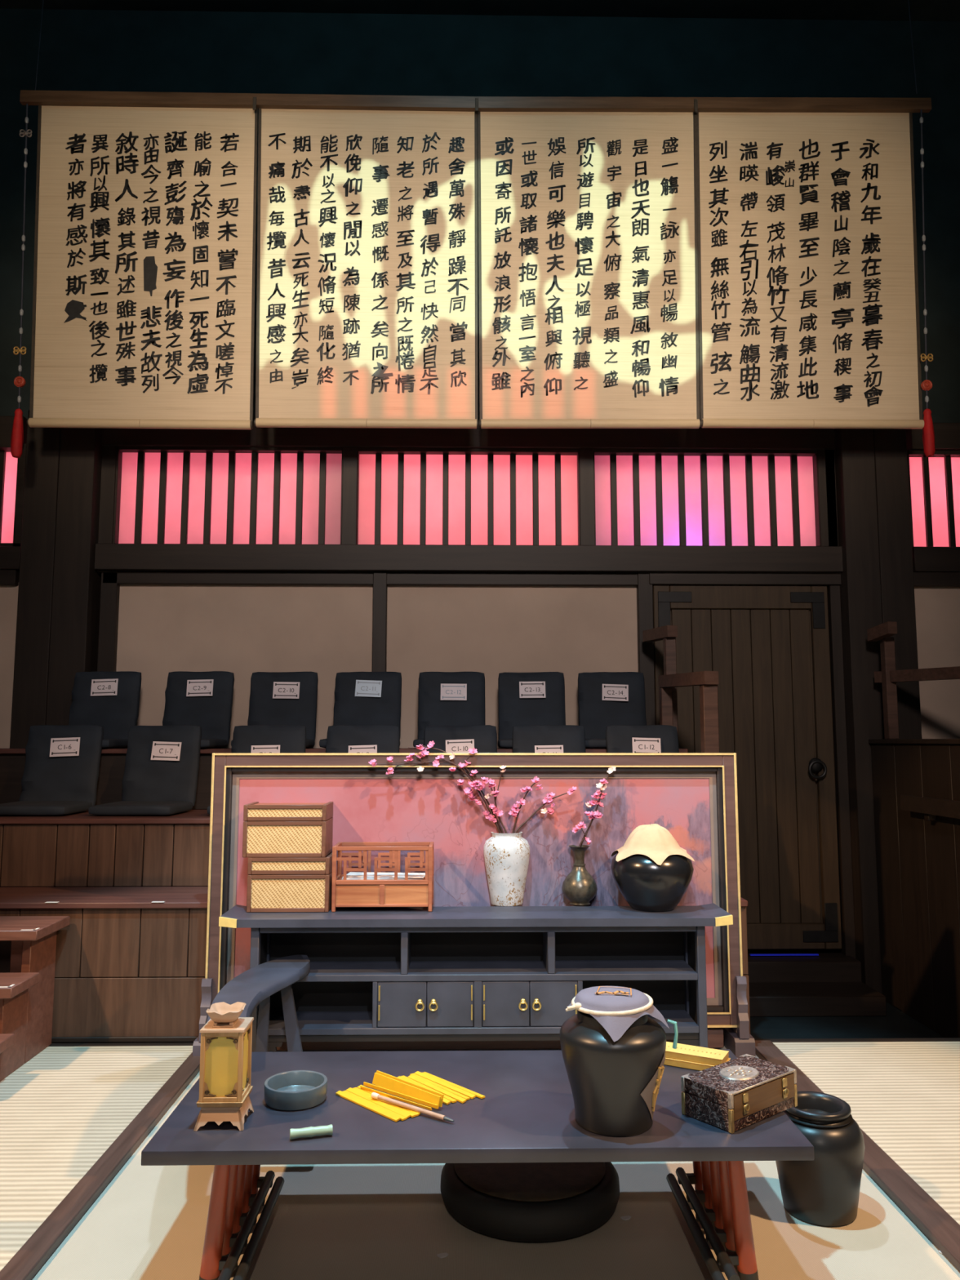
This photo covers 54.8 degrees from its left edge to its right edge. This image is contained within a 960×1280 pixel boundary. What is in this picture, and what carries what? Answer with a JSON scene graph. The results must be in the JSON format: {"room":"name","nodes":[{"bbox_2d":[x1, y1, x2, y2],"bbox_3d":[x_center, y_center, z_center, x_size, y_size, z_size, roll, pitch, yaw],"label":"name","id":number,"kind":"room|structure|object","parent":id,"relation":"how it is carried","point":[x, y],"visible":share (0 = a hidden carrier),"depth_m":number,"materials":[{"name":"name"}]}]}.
{"room":"theater stage","nodes":[
{"label":"theater stage","id":0,"kind":"room"},
{"bbox_2d":[0,8,959,951],"bbox_3d":[-0.134,-1.521,7.863,11.200,8.150,0.100,0,-6,-1],"label":"wall","id":1,"kind":"structure","parent":0,"point":[80,50],"depth_m":8.20,"materials":[{"name":"black paint"}]},
{"bbox_2d":[0,584,18,748],"bbox_3d":[-3.794,0.421,6.473,1.153,1.665,0.050,0,-6,-1],"label":"wall panel","id":2,"kind":"object","parent":1,"relation":"attached to","point":[8,594],"depth_m":6.49,"materials":[{"name":"paint"}]},
{"bbox_2d":[0,569,19,586],"bbox_3d":[-3.849,-0.438,6.546,1.170,0.107,0.110,0,-6,-1],"label":"trim","id":3,"kind":"structure","parent":2,"relation":"attached to","point":[7,577],"depth_m":6.50,"materials":[{"name":"brown wood"}]},
{"bbox_2d":[0,546,20,570],"bbox_3d":[-3.837,-0.572,6.551,1.213,0.162,0.130,0,-6,-1],"label":"trim","id":4,"kind":"structure","parent":3,"relation":"on","point":[10,556],"depth_m":6.50,"materials":[{"name":"brown wood"}]},
{"bbox_2d":[0,443,26,546],"bbox_3d":[-3.778,-1.024,6.609,1.092,0.759,0.084,0,-6,-1],"label":"window","id":5,"kind":"structure","parent":4,"relation":"attached to","point":[12,469],"depth_m":6.63,"materials":[{"name":"paper"}]},
{"bbox_2d":[115,584,373,809],"bbox_3d":[-1.657,0.423,6.510,1.842,1.675,0.050,0,-6,-1],"label":"wall panel","id":6,"kind":"object","parent":1,"relation":"attached to","point":[242,631],"visible":0.29,"depth_m":6.54,"materials":[{"name":"paint"}]},
{"bbox_2d":[97,572,119,671],"bbox_3d":[-2.609,0.389,6.477,0.116,1.733,0.110,0,-6,-1],"label":"trim","id":7,"kind":"structure","parent":6,"relation":"attached to","point":[109,592],"depth_m":6.48,"materials":[{"name":"brown wood"}]},
{"bbox_2d":[386,585,638,748],"bbox_3d":[0.231,0.425,6.543,1.837,1.683,0.050,0,-6,-1],"label":"wall panel","id":8,"kind":"object","parent":1,"relation":"attached to","point":[491,631],"visible":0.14,"depth_m":6.57,"materials":[{"name":"paint"}]},
{"bbox_2d":[102,571,637,586],"bbox_3d":[-0.728,-0.431,6.600,3.856,0.088,0.110,0,-6,-1],"label":"trim","id":9,"kind":"structure","parent":8,"relation":"attached to","point":[172,578],"depth_m":6.55,"materials":[{"name":"brown wood"}]},
{"bbox_2d":[372,572,387,671],"bbox_3d":[-0.708,0.391,6.505,0.097,1.742,0.120,0,-6,-1],"label":"trim","id":10,"kind":"structure","parent":8,"relation":"attached to","point":[380,579],"depth_m":6.50,"materials":[{"name":"brown wood"}]},
{"bbox_2d":[914,586,959,738],"bbox_3d":[3.724,0.429,6.604,1.341,1.699,0.050,0,-6,-1],"label":"wall panel","id":11,"kind":"object","parent":1,"relation":"attached to","point":[937,609],"depth_m":6.61,"materials":[{"name":"paint"}]},
{"bbox_2d":[913,572,959,586],"bbox_3d":[3.777,-0.430,6.679,1.366,0.101,0.110,0,-6,-1],"label":"trim","id":12,"kind":"structure","parent":11,"relation":"attached to","point":[920,579],"depth_m":6.62,"materials":[{"name":"brown wood"}]},
{"bbox_2d":[911,546,959,572],"bbox_3d":[3.786,-0.570,6.685,1.369,0.178,0.130,0,-6,-1],"label":"trim","id":13,"kind":"structure","parent":12,"relation":"on","point":[925,559],"depth_m":6.61,"materials":[{"name":"brown wood"}]},
{"bbox_2d":[906,449,959,547],"bbox_3d":[3.681,-1.006,6.738,1.269,0.757,0.084,0,-6,-1],"label":"window","id":14,"kind":"structure","parent":13,"relation":"attached to","point":[934,482],"depth_m":6.76,"materials":[{"name":"paper"}]},
{"bbox_2d":[0,0,959,22],"bbox_3d":[-0.045,-6.176,3.297,11.200,0.100,10.200,0,-6,-1],"label":"ceiling","id":15,"kind":"structure","parent":0,"point":[840,10],"depth_m":8.18,"materials":[{"name":"black paint"}]},
{"bbox_2d":[19,0,931,112],"bbox_3d":[-0.003,-4.693,6.531,6.310,2.117,0.048,0,-6,-1],"label":"rail","id":16,"kind":"object","parent":15,"relation":"hanging from","point":[43,98],"visible":1,"depth_m":6.41,"materials":[{"name":"brown wood"}]},
{"bbox_2d":[10,103,31,457],"bbox_3d":[-3.079,-2.442,6.223,0.134,2.493,0.072,0,-6,-1],"label":"tassel ornament","id":17,"kind":"object","parent":16,"relation":"hanging from","point":[17,433],"visible":1,"depth_m":6.15,"materials":[{"name":"red fabric"}]},
{"bbox_2d":[26,105,257,429],"bbox_3d":[-2.278,-2.550,6.267,1.535,2.313,0.062,0,-6,-1],"label":"scroll","id":18,"kind":"object","parent":16,"relation":"hanging from","point":[144,295],"visible":1,"depth_m":6.27,"materials":[{"name":"beige paper"}]},
{"bbox_2d":[253,107,478,428],"bbox_3d":[-0.772,-2.553,6.294,1.522,2.292,0.062,0,-6,-1],"label":"scroll","id":19,"kind":"object","parent":16,"relation":"hanging from","point":[366,296],"visible":1,"depth_m":6.30,"materials":[{"name":"beige paper"}]},
{"bbox_2d":[477,111,701,428],"bbox_3d":[0.746,-2.552,6.320,1.526,2.292,0.062,0,-6,-1],"label":"scroll","id":20,"kind":"object","parent":16,"relation":"hanging from","point":[588,229],"visible":1,"depth_m":6.33,"materials":[{"name":"beige paper"}]},
{"bbox_2d":[696,111,924,429],"bbox_3d":[2.255,-2.567,6.348,1.553,2.303,0.062,0,-6,-1],"label":"scroll","id":21,"kind":"object","parent":16,"relation":"hanging from","point":[808,280],"visible":1,"depth_m":6.36,"materials":[{"name":"beige paper"}]},
{"bbox_2d":[919,109,935,457],"bbox_3d":[3.029,-2.490,6.328,0.117,2.533,0.076,-2,-7,19],"label":"tassel ornament","id":22,"kind":"object","parent":16,"relation":"hanging from","point":[928,434],"visible":1,"depth_m":6.25,"materials":[{"name":"red fabric"}]},
{"bbox_2d":[31,1045,959,1279],"bbox_3d":[-0.019,1.684,0.900,11.000,0.250,7.160,0,-6,-1],"label":"floor","id":23,"kind":"structure","parent":0,"point":[326,1221],"depth_m":2.73,"materials":[{"name":"wood"}]},
{"bbox_2d":[0,1045,192,1271],"bbox_3d":[-3.321,1.705,2.319,4.046,0.020,4.100,0,-6,-1],"label":"mat","id":24,"kind":"object","parent":23,"relation":"on","point":[64,1108],"visible":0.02,"depth_m":3.58,"materials":[{"name":"wicker"}]},
{"bbox_2d":[0,915,70,1081],"bbox_3d":[-2.623,1.584,4.040,1.300,0.598,0.790,0,-6,-1],"label":"stair","id":25,"kind":"structure","parent":24,"relation":"on","point":[28,944],"depth_m":4.20,"materials":[{"name":"brown wood"}]},
{"bbox_2d":[0,1052,199,1279],"bbox_3d":[-1.254,1.704,2.356,0.085,0.030,4.100,0,-6,-1],"label":"floor strip","id":26,"kind":"object","parent":23,"relation":"on","point":[37,1249],"visible":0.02,"depth_m":3.00,"materials":[{"name":"brown wood"}]},
{"bbox_2d":[204,955,310,1052],"bbox_3d":[-0.784,1.598,3.539,0.458,0.500,1.231,0,-6,-1],"label":"armrest","id":27,"kind":"object","parent":23,"relation":"on","point":[255,986],"visible":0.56,"depth_m":3.76,"materials":[{"name":"paint"}]},
{"bbox_2d":[192,752,755,1057],"bbox_3d":[-0.022,1.241,4.402,2.576,1.399,0.184,0,-6,-1],"label":"screen","id":28,"kind":"object","parent":23,"relation":"on","point":[693,796],"visible":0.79,"depth_m":4.43,"materials":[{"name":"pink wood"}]},
{"bbox_2d":[234,777,715,998],"bbox_3d":[-0.022,1.178,4.411,2.328,1.091,0.006,0,-6,-1],"label":"painting","id":29,"kind":"object","parent":28,"relation":"attached to","point":[438,811],"depth_m":4.44},
{"bbox_2d":[218,902,733,1052],"bbox_3d":[-0.015,1.560,4.118,2.221,0.702,0.312,0,-6,-1],"label":"base cabinet","id":30,"kind":"object","parent":23,"relation":"on","point":[454,973],"visible":0.87,"depth_m":4.04,"materials":[{"name":"paint"}]},
{"bbox_2d":[246,852,332,912],"bbox_3d":[-0.867,1.116,4.293,0.368,0.241,0.250,0,-6,-1],"label":"box","id":31,"kind":"object","parent":30,"relation":"on","point":[274,884],"visible":0.91,"depth_m":4.17,"materials":[{"name":"wicker"}]},
{"bbox_2d":[242,801,333,857],"bbox_3d":[-0.889,0.879,4.319,0.374,0.234,0.250,0,-6,-1],"label":"box","id":32,"kind":"object","parent":31,"relation":"on","point":[269,829],"visible":0.99,"depth_m":4.20,"materials":[{"name":"wicker"}]},
{"bbox_2d":[331,841,433,911],"bbox_3d":[-0.444,1.091,4.283,0.453,0.288,0.200,0,-6,-1],"label":"wooden bench","id":33,"kind":"object","parent":30,"relation":"on","point":[344,893],"visible":0.97,"depth_m":4.19,"materials":[{"name":"brown wood"}]},
{"bbox_2d":[341,871,425,879],"bbox_3d":[-0.443,1.096,4.282,0.395,0.023,0.161,0,-6,-1],"label":"sheaf","id":34,"kind":"object","parent":33,"relation":"on","point":[352,875],"visible":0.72,"depth_m":4.23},
{"bbox_2d":[256,1009,699,1035],"bbox_3d":[-0.007,1.697,4.111,1.906,0.029,0.256,0,-6,-1],"label":"shelf","id":35,"kind":"object","parent":30,"relation":"attached to","point":[310,1022],"depth_m":3.99,"materials":[{"name":"paint"}]},
{"bbox_2d":[297,960,697,982],"bbox_3d":[-0.007,1.477,4.136,1.906,0.029,0.256,0,-6,-1],"label":"shelf","id":36,"kind":"object","parent":30,"relation":"attached to","point":[321,971],"depth_m":4.07,"materials":[{"name":"paint"}]},
{"bbox_2d":[483,831,529,906],"bbox_3d":[0.127,1.082,4.398,0.222,0.333,0.222,0,-6,-1],"label":"vase","id":37,"kind":"object","parent":30,"relation":"on","point":[506,855],"visible":0.98,"depth_m":4.32,"materials":[{"name":"ceramic"}]},
{"bbox_2d":[368,752,501,833],"bbox_3d":[-0.209,0.779,4.373,0.638,0.488,0.078,1,-6,-6],"label":"branch","id":38,"kind":"object","parent":37,"relation":"in","point":[435,762],"visible":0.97,"depth_m":4.40,"materials":[{"name":"pink plant"}]},
{"bbox_2d":[408,740,503,833],"bbox_3d":[-0.111,0.753,4.400,0.465,0.546,0.068,1,-6,-6],"label":"branch","id":39,"kind":"object","parent":37,"relation":"in","point":[430,744],"visible":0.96,"depth_m":4.42,"materials":[{"name":"pink plant"}]},
{"bbox_2d":[476,765,506,833],"bbox_3d":[0.058,0.809,4.377,0.155,0.430,0.083,0,-6,-1],"label":"branch","id":40,"kind":"object","parent":37,"relation":"in","point":[498,812],"visible":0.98,"depth_m":4.38,"materials":[{"name":"pink plant"}]},
{"bbox_2d":[508,776,542,833],"bbox_3d":[0.217,0.837,4.398,0.164,0.378,0.056,-1,-6,8],"label":"branch","id":41,"kind":"object","parent":37,"relation":"in","point":[515,808],"visible":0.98,"depth_m":4.41,"materials":[{"name":"pink plant"}]},
{"bbox_2d":[561,844,597,906],"bbox_3d":[0.470,1.111,4.379,0.167,0.270,0.168,0,-6,-1],"label":"bronze vase","id":42,"kind":"object","parent":30,"relation":"on","point":[580,887],"visible":0.99,"depth_m":4.33,"materials":[{"name":"metal"}]},
{"bbox_2d":[580,765,616,847],"bbox_3d":[0.557,0.842,4.385,0.181,0.488,0.062,0,-6,-1],"label":"branch","id":43,"kind":"object","parent":42,"relation":"in","point":[612,768],"visible":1,"depth_m":4.40,"materials":[{"name":"pink plant"}]},
{"bbox_2d":[610,823,694,911],"bbox_3d":[0.794,1.044,4.280,0.378,0.383,0.396,0,-6,-1],"label":"jar","id":44,"kind":"object","parent":30,"relation":"on","point":[651,872],"visible":1,"depth_m":4.15,"materials":[{"name":"ceramic"}]},
{"bbox_2d":[141,1048,813,1279],"bbox_3d":[-0.007,1.562,2.744,1.750,0.402,0.823,0,-6,-1],"label":"table","id":45,"kind":"object","parent":23,"relation":"on","point":[526,1113],"visible":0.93,"depth_m":2.54,"materials":[{"name":"black paint"}]},
{"bbox_2d":[193,1001,253,1130],"bbox_3d":[-0.712,1.188,2.598,0.134,0.307,0.134,0,-6,-1],"label":"lantern","id":46,"kind":"object","parent":45,"relation":"on","point":[225,1088],"visible":1,"depth_m":2.55,"materials":[{"name":"brown wood"}]},
{"bbox_2d":[263,1070,327,1111],"bbox_3d":[-0.544,1.331,2.737,0.185,0.052,0.185,0,-6,-1],"label":"washer","id":47,"kind":"object","parent":45,"relation":"on","point":[295,1090],"visible":1,"depth_m":2.70,"materials":[{"name":"ceramic"}]},
{"bbox_2d":[289,1124,333,1139],"bbox_3d":[-0.451,1.315,2.475,0.111,0.026,0.026,2,-7,-15],"label":"paperweight","id":48,"kind":"object","parent":45,"relation":"on","point":[311,1131],"visible":1,"depth_m":2.47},
{"bbox_2d":[335,1070,484,1121],"bbox_3d":[-0.209,1.341,2.763,0.309,0.038,0.326,6,-9,-43],"label":"book","id":49,"kind":"object","parent":45,"relation":"on","point":[424,1088],"visible":0.98,"depth_m":2.75,"materials":[{"name":"paper"}]},
{"bbox_2d":[370,1092,453,1121],"bbox_3d":[-0.195,1.334,2.645,0.295,0.024,0.017,-4,-8,33],"label":"brush","id":50,"kind":"object","parent":49,"relation":"on","point":[375,1095],"visible":1,"depth_m":2.64,"materials":[{"name":"brown wood"}]},
{"bbox_2d":[560,986,678,1137],"bbox_3d":[0.373,1.166,2.599,0.296,0.352,0.296,-6,-8,41],"label":"jar","id":51,"kind":"object","parent":45,"relation":"on","point":[614,1053],"visible":1,"depth_m":2.50,"materials":[{"name":"black ceramic"}]},
{"bbox_2d":[663,1057,730,1071],"bbox_3d":[0.695,1.379,3.035,0.229,0.022,0.101,-3,-7,28],"label":"booklet","id":52,"kind":"object","parent":45,"relation":"on","point":[668,1061],"visible":0.17,"depth_m":3.00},
{"bbox_2d":[665,1041,728,1065],"bbox_3d":[0.695,1.357,3.038,0.221,0.023,0.093,-3,-7,28],"label":"booklet","id":53,"kind":"object","parent":52,"relation":"on","point":[706,1055],"visible":0.8,"depth_m":3.01,"materials":[{"name":"paper"}]},
{"bbox_2d":[680,1053,797,1133],"bbox_3d":[0.749,1.295,2.660,0.310,0.107,0.181,5,-8,-38],"label":"box","id":54,"kind":"object","parent":45,"relation":"on","point":[733,1095],"visible":1,"depth_m":2.60,"materials":[{"name":"wood"}]},
{"bbox_2d":[48,1037,959,1046],"bbox_3d":[-0.081,1.941,4.448,11.000,0.018,0.050,0,-6,-1],"label":"trim","id":55,"kind":"structure","parent":23,"relation":"on","point":[940,1039],"depth_m":4.46,"materials":[{"name":"brown wood"}]},
{"bbox_2d":[440,1161,619,1242],"bbox_3d":[0.159,1.727,2.959,0.570,0.115,0.570,0,-6,-1],"label":"round cushion","id":56,"kind":"object","parent":23,"relation":"on","point":[517,1202],"visible":0.66,"depth_m":2.77,"materials":[{"name":"fabric"}]},
{"bbox_2d":[775,1091,864,1226],"bbox_3d":[1.060,1.618,2.906,0.278,0.320,0.278,0,-6,-1],"label":"jar","id":57,"kind":"object","parent":23,"relation":"on","point":[824,1190],"visible":0.84,"depth_m":2.80,"materials":[{"name":"ceramic"}]},
{"bbox_2d":[754,1040,959,1271],"bbox_3d":[1.375,1.709,2.401,0.110,0.030,4.100,0,-6,-1],"label":"floor strip","id":58,"kind":"object","parent":23,"relation":"on","point":[941,1229],"visible":0.57,"depth_m":2.96,"materials":[{"name":"brown wood"}]},
{"bbox_2d":[773,1041,959,1224],"bbox_3d":[3.343,1.718,2.435,3.824,0.020,4.100,0,-6,-1],"label":"mat","id":59,"kind":"object","parent":23,"relation":"on","point":[904,1095],"visible":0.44,"depth_m":3.77,"materials":[{"name":"wicker"}]},
{"bbox_2d":[750,1001,943,1039],"bbox_3d":[-0.107,2.462,5.894,11.000,0.200,2.940,0,-6,-1],"label":"floor","id":60,"kind":"structure","parent":0,"point":[896,1024],"depth_m":5.54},
{"bbox_2d":[1,409,61,887],"bbox_3d":[-3.062,0.365,6.517,0.232,3.936,0.460,0,-6,-1],"label":"trim","id":61,"kind":"structure","parent":60,"relation":"on","point":[32,651],"depth_m":6.37,"materials":[{"name":"brown wood"}]},
{"bbox_2d":[37,427,102,887],"bbox_3d":[-2.821,0.365,6.521,0.246,3.939,0.460,0,-6,-1],"label":"trim","id":62,"kind":"structure","parent":60,"relation":"on","point":[76,592],"depth_m":6.40,"materials":[{"name":"brown wood"}]},
{"bbox_2d":[0,886,751,1043],"bbox_3d":[-2.087,1.762,4.694,6.797,0.928,0.525,0,-6,-1],"label":"tier","id":63,"kind":"object","parent":60,"relation":"on","point":[131,961],"visible":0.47,"depth_m":4.49,"materials":[{"name":"brown wood"}]},
{"bbox_2d":[0,809,210,886],"bbox_3d":[-2.096,1.183,5.324,6.797,0.362,0.680,0,-6,-1],"label":"tier","id":64,"kind":"object","parent":63,"relation":"on","point":[82,848],"visible":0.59,"depth_m":5.01,"materials":[{"name":"brown wood"}]},
{"bbox_2d":[0,724,103,816],"bbox_3d":[-2.536,0.750,5.419,0.470,0.516,0.556,0,-6,-1],"label":"chair","id":65,"kind":"object","parent":64,"relation":"on","point":[60,775],"visible":0.98,"depth_m":5.59,"materials":[{"name":"black fabric"}]},
{"bbox_2d":[88,724,201,815],"bbox_3d":[-1.942,0.752,5.433,0.470,0.515,0.561,0,-6,1],"label":"chair","id":66,"kind":"object","parent":64,"relation":"on","point":[160,778],"visible":1,"depth_m":5.60,"materials":[{"name":"black fabric"}]},
{"bbox_2d":[207,724,306,814],"bbox_3d":[-1.292,0.753,5.441,0.470,0.515,0.557,0,-6,-1],"label":"chair","id":67,"kind":"object","parent":64,"relation":"on","point":[255,738],"visible":0.23,"depth_m":5.67,"materials":[{"name":"black fabric"}]},
{"bbox_2d":[0,748,688,808],"bbox_3d":[-2.107,0.884,5.959,6.797,0.369,0.548,0,-6,-1],"label":"tier","id":68,"kind":"object","parent":64,"relation":"on","point":[12,761],"visible":0.18,"depth_m":5.72,"materials":[{"name":"brown wood"}]},
{"bbox_2d":[68,671,141,748],"bbox_3d":[-2.504,0.440,5.970,0.470,0.515,0.557,0,-6,0],"label":"chair","id":69,"kind":"object","parent":68,"relation":"on","point":[110,700],"visible":0.7,"depth_m":6.17,"materials":[{"name":"black fabric"}]},
{"bbox_2d":[162,671,234,748],"bbox_3d":[-1.886,0.440,5.981,0.470,0.516,0.556,0,-6,1],"label":"chair","id":70,"kind":"object","parent":68,"relation":"on","point":[204,700],"visible":0.7,"depth_m":6.17,"materials":[{"name":"black fabric"}]},
{"bbox_2d":[231,671,318,748],"bbox_3d":[-1.313,0.442,5.995,0.470,0.515,0.561,0,-6,-2],"label":"chair","id":71,"kind":"object","parent":68,"relation":"on","point":[276,698],"visible":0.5,"depth_m":6.18,"materials":[{"name":"black fabric"}]},
{"bbox_2d":[319,671,401,747],"bbox_3d":[-0.758,0.443,6.000,0.470,0.515,0.557,0,-6,1],"label":"chair","id":72,"kind":"object","parent":68,"relation":"on","point":[361,698],"visible":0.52,"depth_m":6.20,"materials":[{"name":"black fabric"}]},
{"bbox_2d":[413,671,485,746],"bbox_3d":[-0.185,0.443,6.011,0.470,0.516,0.556,0,-6,-1],"label":"chair","id":73,"kind":"object","parent":68,"relation":"on","point":[444,698],"visible":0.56,"depth_m":6.21,"materials":[{"name":"black fabric"}]},
{"bbox_2d":[497,671,565,748],"bbox_3d":[0.350,0.445,6.024,0.470,0.515,0.561,0,-6,0],"label":"chair","id":74,"kind":"object","parent":68,"relation":"on","point":[524,699],"visible":0.73,"depth_m":6.21,"materials":[{"name":"black fabric"}]},
{"bbox_2d":[577,671,646,748],"bbox_3d":[0.885,0.446,6.029,0.470,0.515,0.557,0,-6,1],"label":"chair","id":75,"kind":"object","parent":68,"relation":"on","point":[605,699],"visible":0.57,"depth_m":6.22,"materials":[{"name":"black fabric"}]},
{"bbox_2d":[642,625,678,737],"bbox_3d":[1.205,0.315,6.131,0.085,0.800,0.399,1,-6,-13],"label":"railing","id":76,"kind":"object","parent":68,"relation":"on","point":[668,633],"visible":0.59,"depth_m":5.99,"materials":[{"name":"brown wood"}]},
{"bbox_2d":[325,724,399,752],"bbox_3d":[-0.724,0.753,5.451,0.470,0.516,0.556,0,-6,1],"label":"chair","id":77,"kind":"object","parent":64,"relation":"on","point":[340,738],"visible":0.16,"depth_m":5.68,"materials":[{"name":"black fabric"}]},
{"bbox_2d":[423,724,497,752],"bbox_3d":[-0.124,0.756,5.465,0.470,0.515,0.561,0,-6,1],"label":"chair","id":78,"kind":"object","parent":64,"relation":"on","point":[448,739],"visible":0.19,"depth_m":5.69,"materials":[{"name":"black fabric"}]},
{"bbox_2d":[512,724,586,752],"bbox_3d":[0.428,0.757,5.470,0.470,0.515,0.557,0,-6,-1],"label":"chair","id":79,"kind":"object","parent":64,"relation":"on","point":[535,738],"visible":0.23,"depth_m":5.70,"materials":[{"name":"black fabric"}]},
{"bbox_2d":[605,724,679,752],"bbox_3d":[1.015,0.757,5.481,0.470,0.516,0.556,0,-6,-3],"label":"chair","id":80,"kind":"object","parent":64,"relation":"on","point":[619,738],"visible":0.25,"depth_m":5.71,"materials":[{"name":"black fabric"}]},
{"bbox_2d":[658,671,719,752],"bbox_3d":[1.250,0.606,5.536,0.105,0.831,0.682,1,-6,-12],"label":"railing","id":81,"kind":"object","parent":64,"relation":"on","point":[708,681],"visible":0.63,"depth_m":5.26,"materials":[{"name":"brown wood"}]},
{"bbox_2d":[636,572,655,725],"bbox_3d":[1.172,0.932,6.478,0.105,2.836,0.120,0,-6,-1],"label":"trim","id":82,"kind":"structure","parent":60,"relation":"on","point":[646,664],"depth_m":6.52,"materials":[{"name":"brown wood"}]},
{"bbox_2d":[653,585,842,949],"bbox_3d":[1.856,0.863,6.472,1.247,2.520,0.131,0,-6,-1],"label":"door","id":83,"kind":"structure","parent":82,"relation":"attached to","point":[768,646],"depth_m":6.50,"materials":[{"name":"brown wood"}]},
{"bbox_2d":[648,572,840,586],"bbox_3d":[1.886,-0.433,6.636,1.373,0.092,0.130,0,-6,-1],"label":"door frame","id":84,"kind":"structure","parent":83,"relation":"attached to","point":[655,578],"depth_m":6.57,"materials":[{"name":"brown wood"}]},
{"bbox_2d":[747,951,886,1017],"bbox_3d":[1.860,2.256,6.098,1.347,0.253,0.650,0,-6,-1],"label":"step","id":85,"kind":"structure","parent":60,"relation":"on","point":[828,984],"depth_m":5.97,"materials":[{"name":"brown wood"}]},
{"bbox_2d":[825,449,856,959],"bbox_3d":[2.530,0.393,6.567,0.074,3.939,0.110,0,-6,-1],"label":"trim","id":86,"kind":"structure","parent":60,"relation":"on","point":[845,863],"depth_m":6.46,"materials":[{"name":"brown wood"}]},
{"bbox_2d":[834,428,884,994],"bbox_3d":[2.681,0.436,6.610,0.234,4.017,0.460,0,-6,-1],"label":"pillar","id":87,"kind":"structure","parent":60,"relation":"on","point":[860,596],"depth_m":6.43,"materials":[{"name":"brown wood"}]},
{"bbox_2d":[873,428,921,738],"bbox_3d":[2.917,0.436,6.614,0.232,4.020,0.460,0,-6,-1],"label":"trim","id":88,"kind":"structure","parent":60,"relation":"on","point":[891,474],"depth_m":6.49,"materials":[{"name":"brown wood"}]},
{"bbox_2d":[868,738,959,1037],"bbox_3d":[3.986,1.460,5.569,2.630,1.720,1.410,0,-6,-1],"label":"wooden partition","id":89,"kind":"object","parent":60,"relation":"on","point":[918,859],"visible":0.94,"depth_m":5.65,"materials":[{"name":"brown wood"}]},
{"bbox_2d":[866,621,959,738],"bbox_3d":[2.919,0.219,5.671,0.160,0.770,1.339,3,-7,-22],"label":"railing","id":90,"kind":"object","parent":89,"relation":"on","point":[888,676],"visible":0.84,"depth_m":6.15,"materials":[{"name":"brown wood"}]},
{"bbox_2d":[900,795,959,821],"bbox_3d":[2.647,0.980,5.296,0.080,0.135,0.850,0,-6,-1],"label":"railing","id":91,"kind":"object","parent":89,"relation":"attached to","point":[931,807],"visible":1,"depth_m":5.38,"materials":[{"name":"brown wood"}]},
{"bbox_3d":[0.009,-1.048,7.245,9.403,1.024,0.990,0,-6,-1],"label":"wall","id":92,"kind":"structure","parent":0,"visible":0},
{"bbox_2d":[0,416,27,452],"bbox_3d":[-3.888,-1.462,6.810,1.252,0.231,0.450,0,-6,-1],"label":"trim","id":93,"kind":"structure","parent":92,"relation":"attached to","point":[6,422],"depth_m":6.60,"materials":[{"name":"brown wood"}]},
{"bbox_2d":[97,445,116,573],"bbox_3d":[-2.683,-0.975,6.787,0.164,1.047,0.430,0,-6,-1],"label":"trim","id":94,"kind":"structure","parent":92,"relation":"attached to","point":[106,504],"depth_m":6.58,"materials":[{"name":"brown wood"}]},
{"bbox_2d":[112,446,342,544],"bbox_3d":[-1.793,-1.019,6.644,1.715,0.762,0.084,0,-6,-1],"label":"window","id":95,"kind":"structure","parent":92,"relation":"in","point":[164,495],"depth_m":6.67,"materials":[{"name":"paper"}]},
{"bbox_2d":[341,447,358,544],"bbox_3d":[-0.934,-1.008,6.771,0.108,0.764,0.330,0,-6,-1],"label":"trim","id":96,"kind":"structure","parent":92,"relation":"attached to","point":[349,477],"depth_m":6.61,"materials":[{"name":"brown wood"}]},
{"bbox_2d":[101,424,835,449],"bbox_3d":[-0.065,-1.442,6.875,5.402,0.164,0.450,0,-6,-1],"label":"beam","id":97,"kind":"structure","parent":92,"relation":"attached to","point":[700,438],"depth_m":6.65,"materials":[{"name":"brown wood"}]},
{"bbox_2d":[93,543,843,573],"bbox_3d":[-0.058,-0.570,6.597,5.273,0.184,0.170,0,-6,-1],"label":"beam","id":98,"kind":"structure","parent":92,"relation":"attached to","point":[108,557],"depth_m":6.52,"materials":[{"name":"brown wood"}]},
{"bbox_2d":[356,447,580,545],"bbox_3d":[-0.084,-1.011,6.673,1.700,0.765,0.084,0,-6,-1],"label":"window","id":99,"kind":"structure","parent":92,"relation":"in","point":[480,496],"depth_m":6.70,"materials":[{"name":"paper"}]},
{"bbox_2d":[578,448,595,545],"bbox_3d":[0.766,-1.013,6.802,0.109,0.768,0.330,0,-6,-1],"label":"trim","id":100,"kind":"structure","parent":92,"relation":"attached to","point":[586,455],"depth_m":6.64,"materials":[{"name":"brown wood"}]},
{"bbox_2d":[594,448,820,546],"bbox_3d":[1.635,-1.011,6.703,1.734,0.760,0.084,0,-6,-1],"label":"window","id":101,"kind":"structure","parent":92,"relation":"in","point":[643,496],"depth_m":6.73,"materials":[{"name":"paper"}]},
{"bbox_2d":[816,449,838,546],"bbox_3d":[2.529,-0.989,6.880,0.181,1.062,0.430,0,-6,-1],"label":"trim","id":102,"kind":"structure","parent":92,"relation":"attached to","point":[821,460],"depth_m":6.67,"materials":[{"name":"brown wood"}]},
{"bbox_2d":[906,422,959,450],"bbox_3d":[3.830,-1.456,6.944,1.411,0.196,0.450,0,-6,-1],"label":"trim","id":103,"kind":"structure","parent":92,"relation":"attached to","point":[947,435],"depth_m":6.71,"materials":[{"name":"brown wood"}]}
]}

